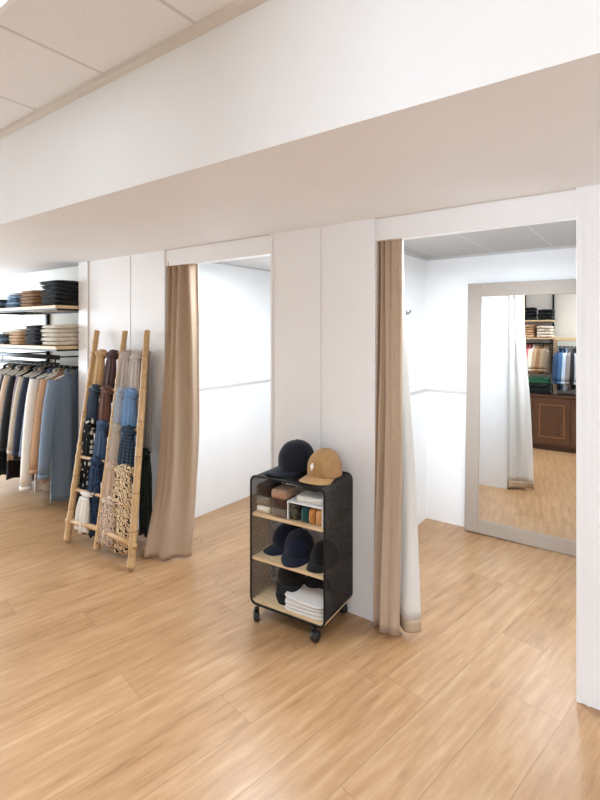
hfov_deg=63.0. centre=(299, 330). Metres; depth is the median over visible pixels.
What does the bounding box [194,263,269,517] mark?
wall
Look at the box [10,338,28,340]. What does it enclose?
sweater
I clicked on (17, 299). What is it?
sweater
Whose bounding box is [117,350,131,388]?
scarf
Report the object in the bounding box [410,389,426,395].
trim
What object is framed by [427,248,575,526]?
wall
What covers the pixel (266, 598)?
shelf
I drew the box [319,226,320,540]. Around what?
trim
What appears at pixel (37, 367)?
shirt
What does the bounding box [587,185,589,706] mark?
trim
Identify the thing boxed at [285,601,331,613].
folded cloth
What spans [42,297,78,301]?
sweater
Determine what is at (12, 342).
sweater
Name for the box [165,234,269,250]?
trim
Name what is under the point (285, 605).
folded cloth
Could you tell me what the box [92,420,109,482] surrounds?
scarf
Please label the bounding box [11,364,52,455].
shirt
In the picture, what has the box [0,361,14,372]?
shirt
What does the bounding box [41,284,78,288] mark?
sweater
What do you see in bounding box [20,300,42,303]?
sweater
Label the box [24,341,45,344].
sweater
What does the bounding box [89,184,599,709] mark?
wall
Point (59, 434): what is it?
shirt
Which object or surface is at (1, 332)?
sweater
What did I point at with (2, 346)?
wall shelf
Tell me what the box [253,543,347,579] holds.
shelf
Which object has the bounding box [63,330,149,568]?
ladder
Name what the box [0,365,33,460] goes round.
shirt
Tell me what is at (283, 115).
bulkhead
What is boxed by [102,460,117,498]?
scarf
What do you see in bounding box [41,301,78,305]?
sweater
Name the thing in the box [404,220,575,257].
ceiling
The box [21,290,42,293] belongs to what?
sweater
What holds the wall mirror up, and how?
on the floor
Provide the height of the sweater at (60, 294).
0.052 m
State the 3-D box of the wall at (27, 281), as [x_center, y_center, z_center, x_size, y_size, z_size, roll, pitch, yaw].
[-3.133,0.465,5.711,3.400,2.270,0.080,0,0,36]
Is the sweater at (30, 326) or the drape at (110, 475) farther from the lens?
the sweater at (30, 326)
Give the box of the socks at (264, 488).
[257,480,281,496]
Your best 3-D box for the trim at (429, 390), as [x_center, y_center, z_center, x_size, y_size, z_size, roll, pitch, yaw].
[1.726,0.503,3.715,1.588,0.023,0.006,0,0,36]
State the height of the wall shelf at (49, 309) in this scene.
0.045 m
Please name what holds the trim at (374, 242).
attached to the wall at (346, 248)
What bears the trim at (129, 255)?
attached to the wall at (346, 248)
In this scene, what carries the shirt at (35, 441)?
hanging from the rack
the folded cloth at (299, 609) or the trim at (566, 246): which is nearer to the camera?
the folded cloth at (299, 609)
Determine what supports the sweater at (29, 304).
on the wall shelf at (49, 309)
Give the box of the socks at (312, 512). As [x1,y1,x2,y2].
[309,508,318,523]
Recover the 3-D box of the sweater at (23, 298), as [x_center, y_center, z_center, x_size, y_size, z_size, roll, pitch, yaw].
[-2.498,-0.312,4.840,0.294,0.040,0.436,0,0,36]
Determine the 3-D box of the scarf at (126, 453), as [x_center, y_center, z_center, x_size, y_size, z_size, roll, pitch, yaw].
[-1.259,0.893,3.584,0.183,0.406,0.122,0,0,36]
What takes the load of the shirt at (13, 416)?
hanging from the rack
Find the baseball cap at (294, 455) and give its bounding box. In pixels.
[266,439,313,478]
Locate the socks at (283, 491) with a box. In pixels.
[271,484,296,499]
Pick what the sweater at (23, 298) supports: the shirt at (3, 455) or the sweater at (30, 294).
the sweater at (30, 294)
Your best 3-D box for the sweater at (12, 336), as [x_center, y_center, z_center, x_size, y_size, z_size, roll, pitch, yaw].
[-2.704,0.056,4.991,0.288,0.038,0.429,0,0,36]
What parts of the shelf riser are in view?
panel, panel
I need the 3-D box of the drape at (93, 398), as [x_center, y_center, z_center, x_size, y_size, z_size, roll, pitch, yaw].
[-1.671,0.653,3.934,0.145,0.322,0.083,0,0,36]
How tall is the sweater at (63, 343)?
0.047 m
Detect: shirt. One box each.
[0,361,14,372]
[0,362,19,474]
[0,362,28,479]
[0,363,23,378]
[0,363,36,460]
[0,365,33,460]
[6,363,42,480]
[7,364,47,454]
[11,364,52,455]
[19,364,57,491]
[19,365,63,492]
[29,365,72,482]
[37,365,78,502]
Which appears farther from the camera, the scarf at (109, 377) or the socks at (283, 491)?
the scarf at (109, 377)
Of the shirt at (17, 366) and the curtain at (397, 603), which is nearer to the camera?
the curtain at (397, 603)
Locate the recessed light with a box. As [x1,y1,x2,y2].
[0,0,15,13]
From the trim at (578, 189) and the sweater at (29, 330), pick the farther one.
the sweater at (29, 330)
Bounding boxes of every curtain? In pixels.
[144,262,199,559]
[373,239,420,635]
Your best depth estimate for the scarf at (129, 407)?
3.64 m
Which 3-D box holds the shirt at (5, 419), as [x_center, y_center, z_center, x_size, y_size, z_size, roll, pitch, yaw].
[-2.632,0.784,4.898,0.108,0.935,0.724,0,0,33]
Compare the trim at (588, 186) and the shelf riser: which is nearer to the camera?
the trim at (588, 186)
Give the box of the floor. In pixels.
[0,475,599,799]
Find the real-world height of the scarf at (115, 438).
0.386 m
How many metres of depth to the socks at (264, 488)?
2.73 m
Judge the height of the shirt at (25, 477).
1.145 m
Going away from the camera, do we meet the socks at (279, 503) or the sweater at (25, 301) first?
the socks at (279, 503)
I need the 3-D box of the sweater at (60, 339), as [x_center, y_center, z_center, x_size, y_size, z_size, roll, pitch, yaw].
[-2.159,0.075,4.602,0.359,0.049,0.436,0,0,36]
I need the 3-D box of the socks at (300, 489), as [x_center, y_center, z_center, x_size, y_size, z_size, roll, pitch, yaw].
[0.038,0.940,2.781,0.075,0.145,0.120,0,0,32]
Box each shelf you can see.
[0,305,78,314]
[0,344,78,350]
[253,508,351,531]
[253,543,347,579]
[253,580,351,625]
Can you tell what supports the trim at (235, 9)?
attached to the bulkhead
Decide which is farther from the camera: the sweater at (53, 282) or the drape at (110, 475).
the sweater at (53, 282)
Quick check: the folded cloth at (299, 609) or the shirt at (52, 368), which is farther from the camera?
the shirt at (52, 368)
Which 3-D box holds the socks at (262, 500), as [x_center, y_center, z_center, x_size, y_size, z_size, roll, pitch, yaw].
[-0.173,0.947,2.782,0.095,0.052,0.150,0,0,32]
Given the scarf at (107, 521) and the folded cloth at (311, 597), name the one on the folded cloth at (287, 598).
the folded cloth at (311, 597)
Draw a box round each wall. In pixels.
[0,266,78,371]
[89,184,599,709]
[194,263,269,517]
[404,254,426,524]
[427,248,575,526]
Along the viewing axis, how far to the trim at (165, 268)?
3.75 m
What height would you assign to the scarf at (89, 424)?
0.786 m
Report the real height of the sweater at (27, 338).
0.049 m
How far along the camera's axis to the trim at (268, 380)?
4.56 m
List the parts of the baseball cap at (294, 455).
crown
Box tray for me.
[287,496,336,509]
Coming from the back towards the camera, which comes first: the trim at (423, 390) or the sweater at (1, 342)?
the sweater at (1, 342)
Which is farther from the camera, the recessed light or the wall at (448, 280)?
the wall at (448, 280)
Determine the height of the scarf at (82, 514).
0.290 m
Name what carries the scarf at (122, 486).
hanging from the ladder
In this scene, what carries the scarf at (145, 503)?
hanging from the ladder
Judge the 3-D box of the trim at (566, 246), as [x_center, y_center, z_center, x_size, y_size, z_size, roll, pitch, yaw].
[1.723,-0.610,3.711,1.588,0.020,0.014,0,0,36]
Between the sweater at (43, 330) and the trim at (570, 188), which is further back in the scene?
the sweater at (43, 330)
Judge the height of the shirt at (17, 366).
0.875 m
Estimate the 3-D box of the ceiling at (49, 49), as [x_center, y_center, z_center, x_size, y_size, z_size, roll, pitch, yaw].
[-2.743,-1.165,-0.363,11.200,0.050,6.375,0,0,36]
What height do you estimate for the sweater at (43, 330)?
0.048 m
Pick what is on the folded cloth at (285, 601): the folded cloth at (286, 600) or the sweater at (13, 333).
the folded cloth at (286, 600)
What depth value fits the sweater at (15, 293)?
4.84 m
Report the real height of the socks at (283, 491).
0.050 m
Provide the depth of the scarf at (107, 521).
3.50 m
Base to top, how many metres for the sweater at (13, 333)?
0.039 m
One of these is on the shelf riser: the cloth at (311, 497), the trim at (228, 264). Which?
the cloth at (311, 497)
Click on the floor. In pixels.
(155, 679)
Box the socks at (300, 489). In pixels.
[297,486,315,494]
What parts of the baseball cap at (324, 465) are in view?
crown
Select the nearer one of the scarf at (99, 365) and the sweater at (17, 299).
the scarf at (99, 365)
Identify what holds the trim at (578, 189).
attached to the wall at (346, 248)
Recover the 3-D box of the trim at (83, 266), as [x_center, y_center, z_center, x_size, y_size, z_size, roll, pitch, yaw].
[-1.918,0.490,4.449,0.150,2.220,0.112,0,0,36]
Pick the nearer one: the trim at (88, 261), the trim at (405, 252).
the trim at (405, 252)
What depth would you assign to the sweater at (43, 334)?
4.42 m
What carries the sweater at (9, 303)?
on the sweater at (8, 306)
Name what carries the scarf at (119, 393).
hanging from the ladder
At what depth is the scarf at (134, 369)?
3.71 m
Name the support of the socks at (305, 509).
on the cart
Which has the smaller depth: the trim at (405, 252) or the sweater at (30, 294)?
the trim at (405, 252)
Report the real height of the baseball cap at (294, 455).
0.191 m
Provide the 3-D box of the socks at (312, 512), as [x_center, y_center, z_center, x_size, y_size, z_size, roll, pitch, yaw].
[0.087,0.973,2.603,0.036,0.078,0.120,0,0,32]
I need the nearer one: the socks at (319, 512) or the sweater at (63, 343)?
the socks at (319, 512)
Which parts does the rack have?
rail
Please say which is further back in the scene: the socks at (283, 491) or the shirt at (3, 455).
the shirt at (3, 455)
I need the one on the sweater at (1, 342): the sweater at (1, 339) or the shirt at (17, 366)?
the sweater at (1, 339)
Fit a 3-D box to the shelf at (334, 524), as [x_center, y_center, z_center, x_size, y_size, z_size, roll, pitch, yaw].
[0.015,1.021,2.760,0.454,0.016,0.333,0,0,32]
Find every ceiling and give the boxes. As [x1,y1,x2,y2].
[0,0,236,128]
[221,256,269,269]
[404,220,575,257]
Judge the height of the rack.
2.030 m
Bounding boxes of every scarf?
[74,418,96,516]
[74,492,92,533]
[82,456,104,538]
[86,384,101,433]
[91,349,106,398]
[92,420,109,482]
[95,385,113,437]
[97,495,116,548]
[102,349,118,402]
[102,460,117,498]
[107,423,121,461]
[108,464,133,554]
[112,387,124,422]
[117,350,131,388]
[117,425,136,483]
[120,388,138,445]
[127,350,141,416]
[139,448,151,537]
[141,350,151,451]
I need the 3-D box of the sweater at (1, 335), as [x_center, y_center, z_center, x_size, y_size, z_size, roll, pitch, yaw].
[-2.966,0.051,5.176,0.288,0.041,0.422,0,0,36]
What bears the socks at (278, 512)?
on the cart
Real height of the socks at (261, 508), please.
0.038 m
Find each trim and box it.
[0,0,267,138]
[79,261,87,429]
[88,261,88,368]
[129,255,129,349]
[163,250,167,379]
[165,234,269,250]
[200,379,269,390]
[213,262,269,271]
[270,234,272,582]
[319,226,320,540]
[372,218,376,621]
[375,188,575,218]
[404,251,426,260]
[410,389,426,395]
[427,245,575,260]
[427,389,465,393]
[576,187,580,702]
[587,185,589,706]
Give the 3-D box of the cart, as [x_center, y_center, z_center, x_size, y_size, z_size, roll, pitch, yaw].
[0.002,1.160,2.764,0.496,0.713,0.376,0,0,32]
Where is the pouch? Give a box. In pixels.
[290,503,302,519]
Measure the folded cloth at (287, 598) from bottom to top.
0.010 m
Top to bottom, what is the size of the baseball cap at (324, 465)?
0.168 m
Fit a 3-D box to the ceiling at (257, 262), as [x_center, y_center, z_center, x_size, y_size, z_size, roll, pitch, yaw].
[-0.046,-0.645,4.070,1.520,0.050,1.525,0,0,36]
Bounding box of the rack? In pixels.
[0,314,78,368]
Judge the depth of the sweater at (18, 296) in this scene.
4.84 m
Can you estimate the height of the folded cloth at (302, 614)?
0.010 m
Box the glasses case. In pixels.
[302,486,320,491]
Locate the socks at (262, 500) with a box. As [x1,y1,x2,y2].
[257,495,272,505]
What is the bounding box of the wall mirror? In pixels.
[464,279,575,556]
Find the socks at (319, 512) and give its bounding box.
[316,509,321,525]
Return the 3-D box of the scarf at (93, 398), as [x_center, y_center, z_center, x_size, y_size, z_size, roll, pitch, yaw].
[-1.659,0.622,3.948,0.152,0.386,0.120,0,0,36]
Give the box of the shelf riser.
[287,496,336,527]
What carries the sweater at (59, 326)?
on the sweater at (43, 330)
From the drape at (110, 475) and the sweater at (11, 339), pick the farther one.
the sweater at (11, 339)
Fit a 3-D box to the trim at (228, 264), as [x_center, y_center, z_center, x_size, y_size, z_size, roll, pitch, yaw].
[-0.654,-0.612,4.514,0.014,0.016,1.525,0,0,36]
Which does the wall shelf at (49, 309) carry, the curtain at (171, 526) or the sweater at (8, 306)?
the sweater at (8, 306)
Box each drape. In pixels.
[86,392,98,433]
[95,394,110,437]
[102,470,115,498]
[117,358,129,388]
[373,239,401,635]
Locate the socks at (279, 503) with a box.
[272,495,295,508]
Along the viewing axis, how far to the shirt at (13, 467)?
4.89 m
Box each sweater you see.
[0,331,12,333]
[0,334,11,337]
[0,338,10,340]
[0,341,10,343]
[6,292,22,295]
[6,298,24,301]
[6,302,23,304]
[7,295,22,298]
[7,305,21,307]
[9,335,27,337]
[10,329,28,331]
[10,332,27,334]
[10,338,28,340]
[10,341,29,344]
[20,297,42,299]
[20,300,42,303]
[20,303,42,306]
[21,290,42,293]
[22,293,44,296]
[24,337,43,340]
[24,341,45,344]
[25,325,44,328]
[25,329,43,332]
[25,333,43,336]
[39,280,78,285]
[40,329,78,332]
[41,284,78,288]
[41,288,78,295]
[41,292,78,297]
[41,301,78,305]
[41,324,78,328]
[41,337,78,341]
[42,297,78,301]
[42,333,78,336]
[42,341,78,345]
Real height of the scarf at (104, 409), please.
0.406 m
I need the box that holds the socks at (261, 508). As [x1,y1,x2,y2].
[257,504,272,512]
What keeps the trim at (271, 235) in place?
attached to the wall at (346, 248)
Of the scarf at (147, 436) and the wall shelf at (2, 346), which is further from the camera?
the wall shelf at (2, 346)
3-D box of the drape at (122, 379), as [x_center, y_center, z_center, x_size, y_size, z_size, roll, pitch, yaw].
[-1.371,0.403,3.798,0.170,0.382,0.090,0,0,36]
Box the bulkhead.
[0,0,599,276]
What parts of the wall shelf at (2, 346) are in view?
support frame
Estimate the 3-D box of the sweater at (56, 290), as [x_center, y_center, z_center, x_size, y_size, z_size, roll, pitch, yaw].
[-2.165,-0.366,4.608,0.374,0.051,0.436,0,0,36]
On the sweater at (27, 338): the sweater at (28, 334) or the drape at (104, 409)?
the sweater at (28, 334)
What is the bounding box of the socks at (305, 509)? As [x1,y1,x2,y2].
[301,506,311,521]
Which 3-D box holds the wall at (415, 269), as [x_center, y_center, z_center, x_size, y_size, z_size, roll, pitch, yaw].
[0.599,0.490,3.598,0.080,2.220,1.525,0,0,36]
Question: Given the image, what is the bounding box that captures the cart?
[250,466,352,642]
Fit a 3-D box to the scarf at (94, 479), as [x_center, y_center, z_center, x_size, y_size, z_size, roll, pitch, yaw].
[-1.565,1.250,3.720,0.165,0.586,0.131,0,0,36]
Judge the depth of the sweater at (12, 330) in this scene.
4.80 m
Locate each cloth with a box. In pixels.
[285,583,329,608]
[285,599,322,611]
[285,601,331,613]
[285,605,328,617]
[285,606,335,620]
[286,597,322,609]
[286,604,322,615]
[297,490,329,504]
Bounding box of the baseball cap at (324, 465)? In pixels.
[299,448,341,485]
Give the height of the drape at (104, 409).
0.342 m
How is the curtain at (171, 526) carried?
hanging from the wall at (346, 248)
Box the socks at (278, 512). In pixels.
[272,507,286,517]

